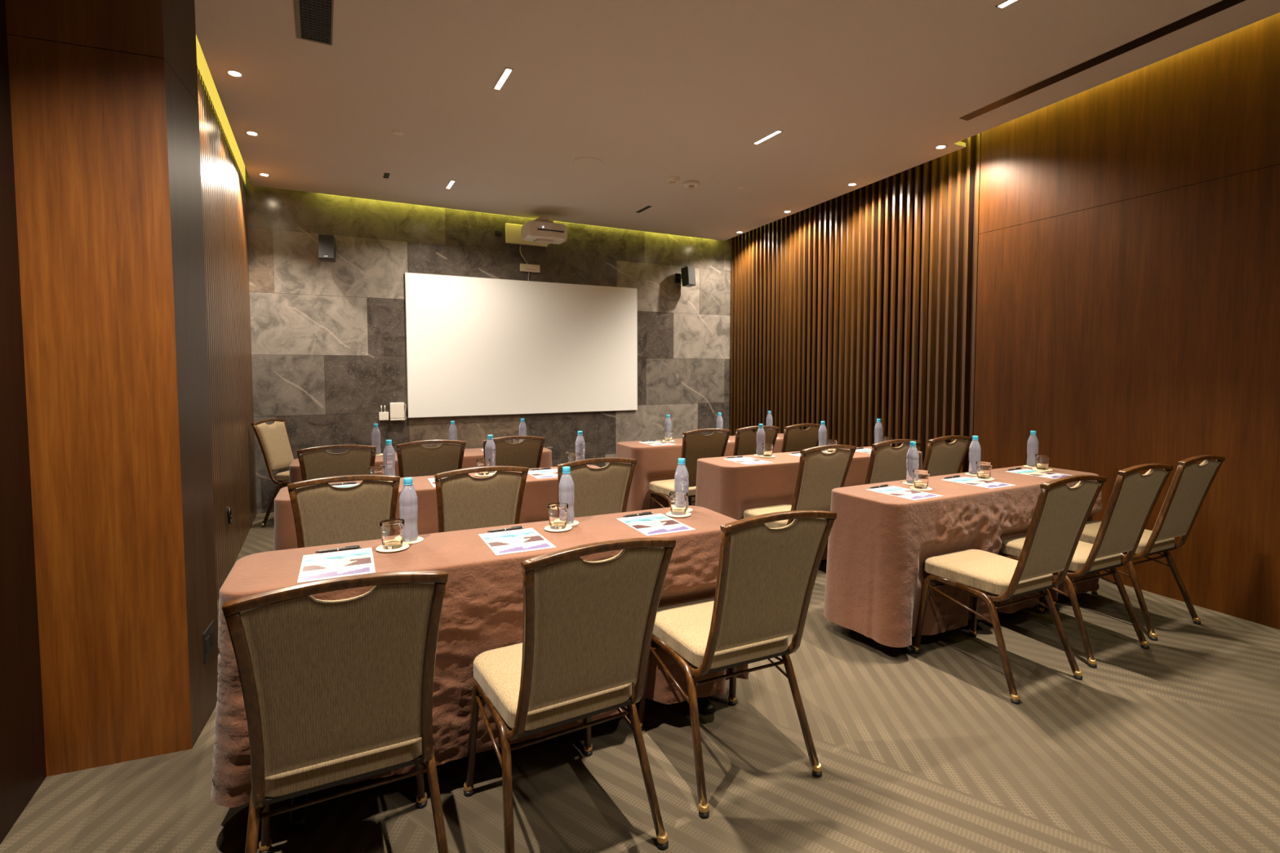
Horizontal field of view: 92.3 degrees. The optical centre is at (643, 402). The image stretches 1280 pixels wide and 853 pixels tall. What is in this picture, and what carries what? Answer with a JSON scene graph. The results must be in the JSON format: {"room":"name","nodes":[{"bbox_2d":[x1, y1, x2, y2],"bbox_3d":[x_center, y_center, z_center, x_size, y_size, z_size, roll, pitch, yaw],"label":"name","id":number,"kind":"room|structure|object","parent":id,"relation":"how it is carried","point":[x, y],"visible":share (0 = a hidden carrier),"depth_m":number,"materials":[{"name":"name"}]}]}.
{"room":"conference room","nodes":[
{"label":"conference room","id":0,"kind":"room"},
{"bbox_2d":[0,0,46,844],"bbox_3d":[-0.926,-0.292,-0.308,0.188,3.360,5.140,-2,3,-28],"label":"wall","id":1,"kind":"structure","parent":0,"point":[23,771],"depth_m":1.93,"materials":[{"name":"brown wood"}]},
{"bbox_2d":[4,0,218,777],"bbox_3d":[-1.902,-0.422,2.229,0.465,3.360,0.374,-2,3,-28],"label":"wall pillar","id":2,"kind":"structure","parent":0,"point":[104,94],"depth_m":2.10,"materials":[{"name":"brown wood"}]},
{"bbox_2d":[202,620,215,662],"bbox_3d":[-1.733,0.949,2.451,0.013,0.116,0.150,-1,3,-23],"label":"wall socket","id":3,"kind":"object","parent":2,"relation":"attached to","point":[208,636],"visible":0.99,"depth_m":2.43,"materials":[{"name":"black plastic"}]},
{"bbox_2d":[196,65,257,600],"bbox_3d":[-2.896,-0.515,4.076,0.160,3.360,3.945,-2,3,-28],"label":"wall","id":4,"kind":"structure","parent":0,"point":[224,197],"depth_m":4.33,"materials":[{"name":"brown wood"}]},
{"bbox_2d":[195,35,245,183],"bbox_3d":[-2.859,-2.030,4.047,0.044,0.212,3.855,-2,3,-28],"label":"led strip","id":5,"kind":"object","parent":4,"relation":"attached to","point":[202,66],"visible":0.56,"depth_m":4.23,"materials":[{"name":"yellow"}]},
{"bbox_2d":[244,166,731,513],"bbox_3d":[-1.297,-0.679,7.202,5.900,3.360,0.120,-2,3,-28],"label":"wall","id":6,"kind":"structure","parent":0,"point":[329,345],"depth_m":6.49,"materials":[{"name":"stone"}]},
{"bbox_2d":[318,234,336,262],"bbox_3d":[-3.097,-1.506,6.025,0.136,0.246,0.237,-1,3,-20],"label":"wall speaker","id":7,"kind":"object","parent":6,"relation":"attached to","point":[326,243],"visible":1,"depth_m":5.93,"materials":[{"name":"black plastic"}]},
{"bbox_2d":[390,402,406,421],"bbox_3d":[-2.583,0.097,6.470,0.157,0.200,0.051,-2,3,-28],"label":"switch box","id":8,"kind":"object","parent":6,"relation":"attached to","point":[397,409],"visible":1,"depth_m":6.45,"materials":[{"name":"white plastic"}]},
{"bbox_2d":[404,272,637,417],"bbox_3d":[-1.295,-0.637,7.115,2.726,1.528,0.036,-2,3,-28],"label":"projection screen","id":9,"kind":"object","parent":6,"relation":"attached to","point":[476,346],"visible":1,"depth_m":7.02,"materials":[{"name":"fabric"}]},
{"bbox_2d":[520,263,539,272],"bbox_3d":[-1.307,-1.548,7.065,0.230,0.086,0.032,-2,3,-28],"label":"wall box","id":10,"kind":"object","parent":6,"relation":"attached to","point":[523,267],"visible":1,"depth_m":7.05,"materials":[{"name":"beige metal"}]},
{"bbox_2d":[505,216,567,280],"bbox_3d":[-1.177,-1.703,6.815,0.565,0.626,0.581,-2,3,-28],"label":"projector","id":11,"kind":"object","parent":6,"relation":"attached to","point":[540,232],"visible":1,"depth_m":6.64,"materials":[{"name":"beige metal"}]},
{"bbox_2d":[675,266,695,287],"bbox_3d":[0.540,-1.620,7.929,0.136,0.246,0.248,-3,4,-42],"label":"wall speaker","id":12,"kind":"object","parent":6,"relation":"attached to","point":[688,276],"visible":1,"depth_m":7.85,"materials":[{"name":"black plastic"}]},
{"bbox_2d":[687,266,695,284],"bbox_3d":[0.612,-1.622,7.847,0.124,0.223,0.029,-3,4,-42],"label":"grille","id":13,"kind":"object","parent":12,"relation":"attached to","point":[691,270],"depth_m":7.84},
{"bbox_2d":[0,511,1279,852],"bbox_3d":[0.787,1.242,3.099,6.800,0.060,9.645,-2,3,-28],"label":"floor","id":14,"kind":"structure","parent":0,"point":[1172,745],"depth_m":2.12,"materials":[{"name":"carpet"}]},
{"bbox_2d":[251,418,294,527],"bbox_3d":[-3.134,0.618,5.613,0.609,0.940,0.479,0,3,4],"label":"banquet chair","id":15,"kind":"object","parent":14,"relation":"on","point":[273,439],"visible":0.66,"depth_m":5.51,"materials":[{"name":"fabric"}]},
{"bbox_2d":[222,570,448,852],"bbox_3d":[-0.761,0.823,1.570,0.479,0.940,0.609,-2,3,-27],"label":"banquet chair","id":16,"kind":"object","parent":14,"relation":"on","point":[335,692],"visible":1,"depth_m":1.35,"materials":[{"name":"fabric"}]},
{"bbox_2d":[296,444,377,482],"bbox_3d":[-1.926,0.704,3.907,0.479,0.940,0.609,-1,3,-25],"label":"banquet chair","id":17,"kind":"object","parent":14,"relation":"on","point":[319,464],"visible":0.23,"depth_m":3.63,"materials":[{"name":"fabric"}]},
{"bbox_2d":[287,474,399,548],"bbox_3d":[-1.361,0.758,2.838,0.479,0.940,0.609,-1,3,-25],"label":"banquet chair","id":18,"kind":"object","parent":14,"relation":"on","point":[324,513],"visible":0.37,"depth_m":2.58,"materials":[{"name":"fabric"}]},
{"bbox_2d":[289,447,552,483],"bbox_3d":[-1.608,0.760,4.620,1.864,0.751,0.501,-1,3,-26],"label":"draped table","id":19,"kind":"object","parent":14,"relation":"on","point":[470,455],"visible":0.07,"depth_m":4.51,"materials":[{"name":"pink fabric"}]},
{"bbox_3d":[-1.987,0.385,4.572,0.098,0.003,0.098,-2,3,-28],"label":"coaster","id":20,"kind":"object","parent":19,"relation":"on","visible":0},
{"bbox_2d":[371,423,381,454],"bbox_3d":[-1.987,0.269,4.566,0.063,0.228,0.063,0,3,3],"label":"water bottle","id":21,"kind":"object","parent":20,"relation":"on","point":[375,434],"visible":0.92,"depth_m":4.54,"materials":[{"name":"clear plastic"}]},
{"bbox_3d":[-1.490,0.372,4.809,0.098,0.003,0.098,-2,3,-28],"label":"coaster","id":22,"kind":"object","parent":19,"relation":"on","visible":0},
{"bbox_2d":[448,421,457,444],"bbox_3d":[-1.490,0.256,4.803,0.063,0.228,0.063,2,4,38],"label":"water bottle","id":23,"kind":"object","parent":22,"relation":"on","point":[452,429],"visible":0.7,"depth_m":4.78,"materials":[{"name":"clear plastic"}]},
{"bbox_3d":[-0.994,0.359,5.057,0.098,0.003,0.098,-2,3,-28],"label":"coaster","id":24,"kind":"object","parent":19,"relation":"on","visible":0},
{"bbox_2d":[519,418,526,439],"bbox_3d":[-0.994,0.243,5.051,0.063,0.228,0.063,2,3,31],"label":"water bottle","id":25,"kind":"object","parent":24,"relation":"on","point":[522,428],"visible":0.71,"depth_m":5.03,"materials":[{"name":"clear plastic"}]},
{"bbox_2d":[395,440,466,477],"bbox_3d":[-1.468,0.690,4.157,0.479,0.940,0.609,-2,3,-27],"label":"banquet chair","id":26,"kind":"object","parent":14,"relation":"on","point":[416,460],"visible":0.3,"depth_m":3.89,"materials":[{"name":"fabric"}]},
{"bbox_2d":[274,464,599,551],"bbox_3d":[-1.066,0.814,3.546,1.873,0.751,0.505,-1,3,-25],"label":"draped table","id":27,"kind":"object","parent":14,"relation":"on","point":[538,494],"visible":0.07,"depth_m":3.26,"materials":[{"name":"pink fabric"}]},
{"bbox_2d":[474,473,493,476],"bbox_3d":[-0.952,0.427,3.659,0.108,0.003,0.108,-2,3,-28],"label":"coaster","id":28,"kind":"object","parent":27,"relation":"on","point":[477,474],"visible":0.76,"depth_m":3.62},
{"bbox_2d":[476,458,490,475],"bbox_3d":[-0.952,0.381,3.656,0.082,0.090,0.082,-2,3,-28],"label":"drinking glass","id":29,"kind":"object","parent":28,"relation":"on","point":[480,462],"visible":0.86,"depth_m":3.63,"materials":[{"name":"white"}]},
{"bbox_2d":[528,468,557,479],"bbox_3d":[-0.580,0.428,3.718,0.210,0.001,0.297,-1,3,-25],"label":"leaflet","id":30,"kind":"object","parent":27,"relation":"on","point":[545,473],"visible":0.8,"depth_m":3.71,"materials":[{"name":"paper"}]},
{"bbox_3d":[-0.934,0.426,3.753,0.098,0.003,0.098,-2,3,-28],"label":"coaster","id":31,"kind":"object","parent":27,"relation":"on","visible":0},
{"bbox_2d":[484,435,495,472],"bbox_3d":[-0.934,0.310,3.747,0.063,0.228,0.063,-1,3,-22],"label":"water bottle","id":32,"kind":"object","parent":31,"relation":"on","point":[490,448],"visible":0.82,"depth_m":3.72,"materials":[{"name":"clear plastic"}]},
{"bbox_3d":[-1.442,0.440,3.488,0.098,0.003,0.098,-2,3,-28],"label":"coaster","id":33,"kind":"object","parent":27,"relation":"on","visible":0},
{"bbox_2d":[382,440,395,475],"bbox_3d":[-1.442,0.324,3.482,0.063,0.228,0.063,3,4,42],"label":"water bottle","id":34,"kind":"object","parent":33,"relation":"on","point":[388,454],"visible":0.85,"depth_m":3.46,"materials":[{"name":"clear plastic"}]},
{"bbox_3d":[-1.469,0.442,3.389,0.108,0.003,0.108,-2,3,-28],"label":"coaster","id":35,"kind":"object","parent":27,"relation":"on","visible":0},
{"bbox_2d":[368,465,384,475],"bbox_3d":[-1.469,0.395,3.386,0.082,0.090,0.082,-2,3,-28],"label":"drinking glass","id":36,"kind":"object","parent":35,"relation":"on","point":[375,469],"visible":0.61,"depth_m":3.36,"materials":[{"name":"white"}]},
{"bbox_3d":[-0.411,0.413,3.987,0.098,0.003,0.098,-2,3,-28],"label":"coaster","id":37,"kind":"object","parent":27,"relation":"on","visible":0},
{"bbox_2d":[575,431,585,460],"bbox_3d":[-0.411,0.297,3.981,0.063,0.228,0.063,-3,4,-40],"label":"water bottle","id":38,"kind":"object","parent":37,"relation":"on","point":[580,442],"visible":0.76,"depth_m":3.96,"materials":[{"name":"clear plastic"}]},
{"bbox_2d":[210,505,749,833],"bbox_3d":[-0.468,0.877,2.306,1.896,0.751,0.539,-2,3,-26],"label":"draped table","id":39,"kind":"object","parent":14,"relation":"on","point":[482,609],"visible":0.3,"depth_m":2.01,"materials":[{"name":"fabric"}]},
{"bbox_2d":[297,547,375,582],"bbox_3d":[-0.985,0.518,1.980,0.210,0.001,0.297,-2,3,-26],"label":"leaflet","id":40,"kind":"object","parent":39,"relation":"on","point":[318,566],"visible":1,"depth_m":1.96,"materials":[{"name":"paper"}]},
{"bbox_2d":[315,545,361,552],"bbox_3d":[-1.054,0.506,2.124,0.142,0.012,0.011,-2,3,-27],"label":"ballpoint pen","id":41,"kind":"object","parent":39,"relation":"on","point":[353,547],"visible":1,"depth_m":2.12,"materials":[{"name":"black plastic"}]},
{"bbox_2d":[376,542,408,552],"bbox_3d":[-0.877,0.505,2.148,0.108,0.003,0.108,-2,3,-28],"label":"coaster","id":42,"kind":"object","parent":39,"relation":"on","point":[380,548],"visible":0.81,"depth_m":2.12,"materials":[{"name":"paper"}]},
{"bbox_2d":[379,518,404,549],"bbox_3d":[-0.877,0.458,2.146,0.082,0.090,0.082,-2,3,-28],"label":"drinking glass","id":43,"kind":"object","parent":42,"relation":"on","point":[392,530],"visible":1,"depth_m":2.12,"materials":[{"name":"white"}]},
{"bbox_2d":[403,537,423,544],"bbox_3d":[-0.857,0.503,2.249,0.098,0.003,0.098,-2,3,-28],"label":"coaster","id":44,"kind":"object","parent":39,"relation":"on","point":[420,539],"visible":0.45,"depth_m":2.23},
{"bbox_2d":[399,477,417,541],"bbox_3d":[-0.858,0.387,2.243,0.063,0.228,0.063,2,4,41],"label":"water bottle","id":45,"kind":"object","parent":44,"relation":"on","point":[408,500],"visible":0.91,"depth_m":2.22,"materials":[{"name":"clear plastic"}]},
{"bbox_2d":[478,528,555,555],"bbox_3d":[-0.468,0.503,2.246,0.210,0.001,0.297,-2,3,-26],"label":"leaflet","id":46,"kind":"object","parent":39,"relation":"on","point":[501,543],"visible":1,"depth_m":2.23,"materials":[{"name":"paper"}]},
{"bbox_2d":[544,524,572,532],"bbox_3d":[-0.336,0.491,2.412,0.108,0.003,0.108,-2,3,-28],"label":"coaster","id":47,"kind":"object","parent":39,"relation":"on","point":[568,527],"visible":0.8,"depth_m":2.38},
{"bbox_2d":[547,502,568,529],"bbox_3d":[-0.336,0.444,2.409,0.082,0.090,0.082,-2,3,-28],"label":"drinking glass","id":48,"kind":"object","parent":47,"relation":"on","point":[557,512],"visible":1,"depth_m":2.38,"materials":[{"name":"white"}]},
{"bbox_2d":[566,520,578,526],"bbox_3d":[-0.313,0.489,2.499,0.098,0.003,0.098,-2,3,-28],"label":"coaster","id":49,"kind":"object","parent":39,"relation":"on","point":[575,522],"visible":0.32,"depth_m":2.49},
{"bbox_2d":[558,466,574,524],"bbox_3d":[-0.313,0.374,2.494,0.063,0.228,0.063,0,3,11],"label":"water bottle","id":50,"kind":"object","parent":49,"relation":"on","point":[566,487],"visible":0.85,"depth_m":2.47,"materials":[{"name":"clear plastic"}]},
{"bbox_2d":[616,513,695,536],"bbox_3d":[0.044,0.490,2.489,0.210,0.001,0.297,-1,3,-25],"label":"leaflet","id":51,"kind":"object","parent":39,"relation":"on","point":[653,524],"visible":1,"depth_m":2.48,"materials":[{"name":"paper"}]},
{"bbox_2d":[666,511,691,517],"bbox_3d":[0.149,0.478,2.643,0.108,0.003,0.108,-2,3,-28],"label":"coaster","id":52,"kind":"object","parent":39,"relation":"on","point":[668,513],"visible":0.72,"depth_m":2.61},
{"bbox_2d":[669,491,688,515],"bbox_3d":[0.149,0.431,2.640,0.082,0.090,0.082,-2,3,-28],"label":"drinking glass","id":53,"kind":"object","parent":52,"relation":"on","point":[678,500],"visible":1,"depth_m":2.61,"materials":[{"name":"white"}]},
{"bbox_3d":[0.168,0.476,2.736,0.098,0.003,0.098,-2,3,-28],"label":"coaster","id":54,"kind":"object","parent":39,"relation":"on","visible":0},
{"bbox_2d":[674,457,688,510],"bbox_3d":[0.168,0.361,2.730,0.063,0.228,0.063,1,3,19],"label":"water bottle","id":55,"kind":"object","parent":54,"relation":"on","point":[681,477],"visible":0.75,"depth_m":2.71,"materials":[{"name":"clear plastic"}]},
{"bbox_2d":[434,466,528,533],"bbox_3d":[-0.862,0.746,3.064,0.479,0.940,0.609,-2,3,-28],"label":"banquet chair","id":56,"kind":"object","parent":14,"relation":"on","point":[464,501],"visible":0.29,"depth_m":2.81,"materials":[{"name":"fabric"}]},
{"bbox_2d":[482,435,545,468],"bbox_3d":[-0.995,0.678,4.381,0.479,0.940,0.609,-2,3,-28],"label":"banquet chair","id":57,"kind":"object","parent":14,"relation":"on","point":[527,453],"visible":0.3,"depth_m":4.13,"materials":[{"name":"fabric"}]},
{"bbox_2d":[463,537,675,852],"bbox_3d":[-0.244,0.808,1.829,0.479,0.940,0.609,-2,3,-29],"label":"banquet chair","id":58,"kind":"object","parent":14,"relation":"on","point":[588,626],"visible":1,"depth_m":1.64,"materials":[{"name":"fabric"}]},
{"bbox_2d":[556,457,637,517],"bbox_3d":[-0.357,0.731,3.334,0.479,0.940,0.609,-2,3,-27],"label":"banquet chair","id":59,"kind":"object","parent":14,"relation":"on","point":[605,490],"visible":0.26,"depth_m":3.10,"materials":[{"name":"fabric"}]},
{"bbox_2d":[647,428,731,509],"bbox_3d":[0.340,0.650,4.886,0.479,0.940,0.609,-2,3,-28],"label":"banquet chair","id":60,"kind":"object","parent":14,"relation":"on","point":[695,446],"visible":0.61,"depth_m":4.66,"materials":[{"name":"fabric"}]},
{"bbox_2d":[616,433,783,511],"bbox_3d":[0.641,0.706,5.594,1.872,0.751,0.509,-1,3,-26],"label":"draped table","id":61,"kind":"object","parent":14,"relation":"on","point":[654,463],"visible":0.19,"depth_m":5.08,"materials":[{"name":"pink fabric"}]},
{"bbox_2d":[639,440,675,445],"bbox_3d":[0.112,0.347,5.274,0.210,0.001,0.297,-2,3,-26],"label":"leaflet","id":62,"kind":"object","parent":61,"relation":"on","point":[655,442],"visible":1,"depth_m":5.24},
{"bbox_2d":[637,510,836,818],"bbox_3d":[0.296,0.790,2.163,0.479,0.940,0.609,-1,3,-25],"label":"banquet chair","id":63,"kind":"object","parent":14,"relation":"on","point":[766,579],"visible":0.96,"depth_m":1.97,"materials":[{"name":"fabric"}]},
{"bbox_2d":[733,425,779,456],"bbox_3d":[0.765,0.637,5.120,0.479,0.940,0.609,-2,3,-28],"label":"banquet chair","id":64,"kind":"object","parent":14,"relation":"on","point":[745,441],"visible":0.16,"depth_m":4.83,"materials":[{"name":"fabric"}]},
{"bbox_2d":[743,444,857,544],"bbox_3d":[0.944,0.702,3.861,0.479,0.940,0.609,-2,3,-28],"label":"banquet chair","id":65,"kind":"object","parent":14,"relation":"on","point":[819,473],"visible":0.48,"depth_m":3.63,"materials":[{"name":"fabric"}]},
{"bbox_2d":[781,423,820,453],"bbox_3d":[1.182,0.627,5.315,0.479,0.940,0.609,-2,3,-29],"label":"banquet chair","id":66,"kind":"object","parent":14,"relation":"on","point":[795,439],"visible":0.23,"depth_m":5.04,"materials":[{"name":"fabric"}]},
{"bbox_2d":[694,446,922,559],"bbox_3d":[1.259,0.759,4.560,1.862,0.751,0.504,-1,3,-25],"label":"draped table","id":67,"kind":"object","parent":14,"relation":"on","point":[728,488],"visible":0.25,"depth_m":4.12,"materials":[{"name":"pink fabric"}]},
{"bbox_2d":[723,457,772,464],"bbox_3d":[0.716,0.399,4.237,0.210,0.001,0.297,-1,3,-25],"label":"leaflet","id":68,"kind":"object","parent":67,"relation":"on","point":[745,460],"visible":1,"depth_m":4.23,"materials":[{"name":"paper"}]},
{"bbox_3d":[0.892,0.385,4.430,0.108,0.003,0.108,-2,3,-28],"label":"coaster","id":69,"kind":"object","parent":67,"relation":"on","visible":0},
{"bbox_2d":[761,443,773,456],"bbox_3d":[0.892,0.338,4.427,0.082,0.090,0.082,-2,3,-28],"label":"drinking glass","id":70,"kind":"object","parent":69,"relation":"on","point":[767,448],"visible":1,"depth_m":4.40,"materials":[{"name":"white"}]},
{"bbox_3d":[0.857,0.384,4.507,0.098,0.003,0.098,-2,3,-28],"label":"coaster","id":71,"kind":"object","parent":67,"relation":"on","visible":0},
{"bbox_2d":[756,423,764,455],"bbox_3d":[0.857,0.268,4.502,0.063,0.228,0.063,0,3,6],"label":"water bottle","id":72,"kind":"object","parent":71,"relation":"on","point":[760,433],"visible":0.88,"depth_m":4.48,"materials":[{"name":"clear plastic"}]},
{"bbox_3d":[1.376,0.372,4.733,0.098,0.003,0.098,-2,3,-28],"label":"coaster","id":73,"kind":"object","parent":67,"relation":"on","visible":0},
{"bbox_2d":[818,421,826,451],"bbox_3d":[1.376,0.256,4.728,0.063,0.228,0.063,-3,4,-42],"label":"water bottle","id":74,"kind":"object","parent":73,"relation":"on","point":[822,430],"visible":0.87,"depth_m":4.71,"materials":[{"name":"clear plastic"}]},
{"bbox_3d":[1.893,0.359,4.964,0.098,0.003,0.098,-2,3,-28],"label":"coaster","id":75,"kind":"object","parent":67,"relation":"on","visible":0},
{"bbox_2d":[874,418,882,443],"bbox_3d":[1.893,0.243,4.958,0.063,0.228,0.063,1,3,20],"label":"water bottle","id":76,"kind":"object","parent":75,"relation":"on","point":[878,427],"visible":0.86,"depth_m":4.93,"materials":[{"name":"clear plastic"}]},
{"bbox_2d":[864,439,921,484],"bbox_3d":[1.458,0.687,4.140,0.479,0.940,0.609,-2,3,-28],"label":"banquet chair","id":77,"kind":"object","parent":14,"relation":"on","point":[887,463],"visible":0.27,"depth_m":3.87,"materials":[{"name":"fabric"}]},
{"bbox_2d":[921,435,972,476],"bbox_3d":[1.905,0.675,4.363,0.479,0.940,0.609,-2,3,-28],"label":"banquet chair","id":78,"kind":"object","parent":14,"relation":"on","point":[941,457],"visible":0.27,"depth_m":4.10,"materials":[{"name":"fabric"}]},
{"bbox_2d":[823,465,1102,653],"bbox_3d":[1.853,0.814,3.476,1.868,0.751,0.506,-2,3,-28],"label":"draped table","id":79,"kind":"object","parent":14,"relation":"on","point":[879,544],"visible":0.65,"depth_m":3.04,"materials":[{"name":"fabric"}]},
{"bbox_2d":[867,486,942,500],"bbox_3d":[1.317,0.456,3.117,0.210,0.001,0.297,-2,3,-28],"label":"leaflet","id":80,"kind":"object","parent":79,"relation":"on","point":[897,491],"visible":1,"depth_m":3.10,"materials":[{"name":"paper"}]},
{"bbox_2d":[902,481,913,484],"bbox_3d":[1.473,0.442,3.376,0.098,0.003,0.098,-2,3,-28],"label":"coaster","id":81,"kind":"object","parent":79,"relation":"on","point":[904,482],"visible":0.42,"depth_m":3.36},
{"bbox_2d":[906,441,919,484],"bbox_3d":[1.473,0.326,3.369,0.063,0.228,0.063,2,4,37],"label":"water bottle","id":82,"kind":"object","parent":81,"relation":"on","point":[912,456],"visible":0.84,"depth_m":3.35,"materials":[{"name":"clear plastic"}]},
{"bbox_2d":[909,486,932,490],"bbox_3d":[1.456,0.449,3.231,0.108,0.003,0.108,-2,3,-28],"label":"coaster","id":83,"kind":"object","parent":79,"relation":"on","point":[910,487],"visible":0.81,"depth_m":3.19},
{"bbox_2d":[912,469,929,488],"bbox_3d":[1.456,0.402,3.229,0.082,0.090,0.082,-2,3,-28],"label":"drinking glass","id":84,"kind":"object","parent":83,"relation":"on","point":[921,477],"visible":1,"depth_m":3.20,"materials":[{"name":"white"}]},
{"bbox_2d":[942,476,1015,488],"bbox_3d":[1.847,0.441,3.403,0.210,0.001,0.297,-2,3,-27],"label":"leaflet","id":85,"kind":"object","parent":79,"relation":"on","point":[964,480],"visible":1,"depth_m":3.39,"materials":[{"name":"paper"}]},
{"bbox_2d":[973,476,994,480],"bbox_3d":[1.946,0.433,3.521,0.108,0.003,0.108,-2,3,-28],"label":"coaster","id":86,"kind":"object","parent":79,"relation":"on","point":[975,477],"visible":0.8,"depth_m":3.51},
{"bbox_2d":[976,461,991,479],"bbox_3d":[1.946,0.387,3.519,0.082,0.090,0.082,-2,3,-28],"label":"drinking glass","id":87,"kind":"object","parent":86,"relation":"on","point":[984,468],"visible":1,"depth_m":3.49,"materials":[{"name":"white"}]},
{"bbox_2d":[1005,469,1071,479],"bbox_3d":[2.377,0.425,3.684,0.210,0.001,0.297,-2,3,-27],"label":"leaflet","id":88,"kind":"object","parent":79,"relation":"on","point":[1027,472],"visible":0.94,"depth_m":3.68,"materials":[{"name":"paper"}]},
{"bbox_2d":[1031,467,1053,471],"bbox_3d":[2.488,0.416,3.838,0.108,0.003,0.108,-2,3,-28],"label":"coaster","id":89,"kind":"object","parent":79,"relation":"on","point":[1033,468],"visible":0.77,"depth_m":3.82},
{"bbox_2d":[1035,453,1050,470],"bbox_3d":[2.488,0.369,3.835,0.082,0.090,0.082,-2,3,-28],"label":"drinking glass","id":90,"kind":"object","parent":89,"relation":"on","point":[1042,461],"visible":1,"depth_m":3.81,"materials":[{"name":"white"}]},
{"bbox_3d":[1.969,0.426,3.663,0.098,0.003,0.098,-2,3,-28],"label":"coaster","id":91,"kind":"object","parent":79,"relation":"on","visible":0},
{"bbox_2d":[968,435,981,475],"bbox_3d":[1.969,0.310,3.657,0.063,0.228,0.063,-2,3,-32],"label":"water bottle","id":92,"kind":"object","parent":91,"relation":"on","point":[975,450],"visible":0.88,"depth_m":3.64,"materials":[{"name":"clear plastic"}]},
{"bbox_3d":[2.499,0.410,3.956,0.098,0.003,0.098,-2,3,-28],"label":"coaster","id":93,"kind":"object","parent":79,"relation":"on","visible":0},
{"bbox_2d":[1026,431,1038,466],"bbox_3d":[2.499,0.294,3.950,0.063,0.228,0.063,1,3,27],"label":"water bottle","id":94,"kind":"object","parent":93,"relation":"on","point":[1033,442],"visible":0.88,"depth_m":3.93,"materials":[{"name":"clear plastic"}]},
{"bbox_2d":[912,474,1106,704],"bbox_3d":[1.641,0.755,2.807,0.479,0.940,0.609,-2,3,-26],"label":"banquet chair","id":95,"kind":"object","parent":14,"relation":"on","point":[1061,513],"visible":1,"depth_m":2.65,"materials":[{"name":"fabric"}]},
{"bbox_2d":[988,463,1173,667],"bbox_3d":[2.186,0.739,3.112,0.479,0.940,0.609,-2,3,-26],"label":"banquet chair","id":96,"kind":"object","parent":14,"relation":"on","point":[1134,496],"visible":0.81,"depth_m":2.91,"materials":[{"name":"fabric"}]},
{"bbox_2d":[1053,454,1225,640],"bbox_3d":[2.703,0.723,3.398,0.479,0.940,0.609,-2,3,-26],"label":"banquet chair","id":97,"kind":"object","parent":14,"relation":"on","point":[1191,482],"visible":0.78,"depth_m":3.20,"materials":[{"name":"fabric"}]},
{"bbox_2d":[194,0,1279,240],"bbox_3d":[0.692,-1.894,2.777,5.691,0.030,9.245,-2,3,-28],"label":"ceiling","id":98,"kind":"structure","parent":0,"point":[862,92],"depth_m":3.77,"materials":[{"name":"paint"}]},
{"bbox_2d":[225,69,244,78],"bbox_3d":[-2.378,-1.914,3.575,0.096,0.005,0.096,-2,3,-28],"label":"recessed light","id":99,"kind":"object","parent":98,"relation":"in","point":[235,73],"visible":1,"depth_m":3.58,"materials":[{"name":"paint"}]},
{"bbox_2d":[293,0,333,45],"bbox_3d":[-1.493,-1.873,2.781,0.165,0.006,1.003,-2,3,-28],"label":"ceiling vent","id":100,"kind":"object","parent":98,"relation":"in","point":[313,18],"visible":1,"depth_m":3.03,"materials":[{"name":"black plastic"}]},
{"bbox_2d":[493,66,513,90],"bbox_3d":[-0.835,-1.920,3.646,0.044,0.005,0.296,-2,3,-28],"label":"recessed light","id":101,"kind":"object","parent":98,"relation":"in","point":[507,72],"visible":1,"depth_m":3.64,"materials":[{"name":"paint"}]},
{"bbox_2d":[494,68,511,88],"bbox_3d":[-0.835,-1.920,3.646,0.032,0.001,0.280,-2,3,-28],"label":"diffuser","id":102,"kind":"object","parent":101,"relation":"attached to","point":[506,73],"depth_m":3.64,"materials":[{"name":"beige"}]},
{"bbox_2d":[573,156,602,167],"bbox_3d":[-0.464,-1.994,5.097,0.244,0.006,0.244,-2,3,-28],"label":"ceiling speaker","id":103,"kind":"object","parent":98,"relation":"attached to","point":[585,162],"visible":1,"depth_m":5.09,"materials":[{"name":"paint"}]},
{"bbox_2d":[683,180,700,188],"bbox_3d":[0.441,-2.003,5.665,0.148,0.051,0.148,-2,3,-28],"label":"detector","id":104,"kind":"object","parent":98,"relation":"attached to","point":[688,184],"visible":1,"depth_m":5.63,"materials":[{"name":"white plastic"}]},
{"bbox_2d":[752,129,782,144],"bbox_3d":[0.917,-1.969,4.561,0.044,0.005,0.296,-2,3,-28],"label":"recessed light","id":105,"kind":"object","parent":98,"relation":"in","point":[777,131],"visible":1,"depth_m":4.56,"materials":[{"name":"paint"}]},
{"bbox_2d":[995,0,1017,8],"bbox_3d":[1.761,-1.880,2.804,0.044,0.005,0.296,-2,3,-28],"label":"recessed light","id":106,"kind":"object","parent":98,"relation":"in","point":[1006,2],"visible":1,"depth_m":2.90,"materials":[{"name":"paint"}]},
{"bbox_2d":[998,0,1015,7],"bbox_3d":[1.761,-1.881,2.804,0.032,0.001,0.280,-2,3,-28],"label":"diffuser","id":107,"kind":"object","parent":106,"relation":"attached to","point":[1006,2],"depth_m":2.90,"materials":[{"name":"beige"}]},
{"bbox_2d":[959,0,1245,120],"bbox_3d":[3.131,-1.840,2.008,0.112,0.002,4.849,-1,3,-22],"label":"ceiling vent","id":108,"kind":"object","parent":98,"relation":"in","point":[1220,6],"visible":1,"depth_m":3.36,"materials":[{"name":"black plastic"}]},
{"bbox_2d":[729,12,1279,630],"bbox_3d":[3.043,-0.527,4.134,0.159,3.360,9.395,-1,3,-23],"label":"wall","id":109,"kind":"structure","parent":0,"point":[1128,308],"depth_m":4.13,"materials":[{"name":"brown wood"}]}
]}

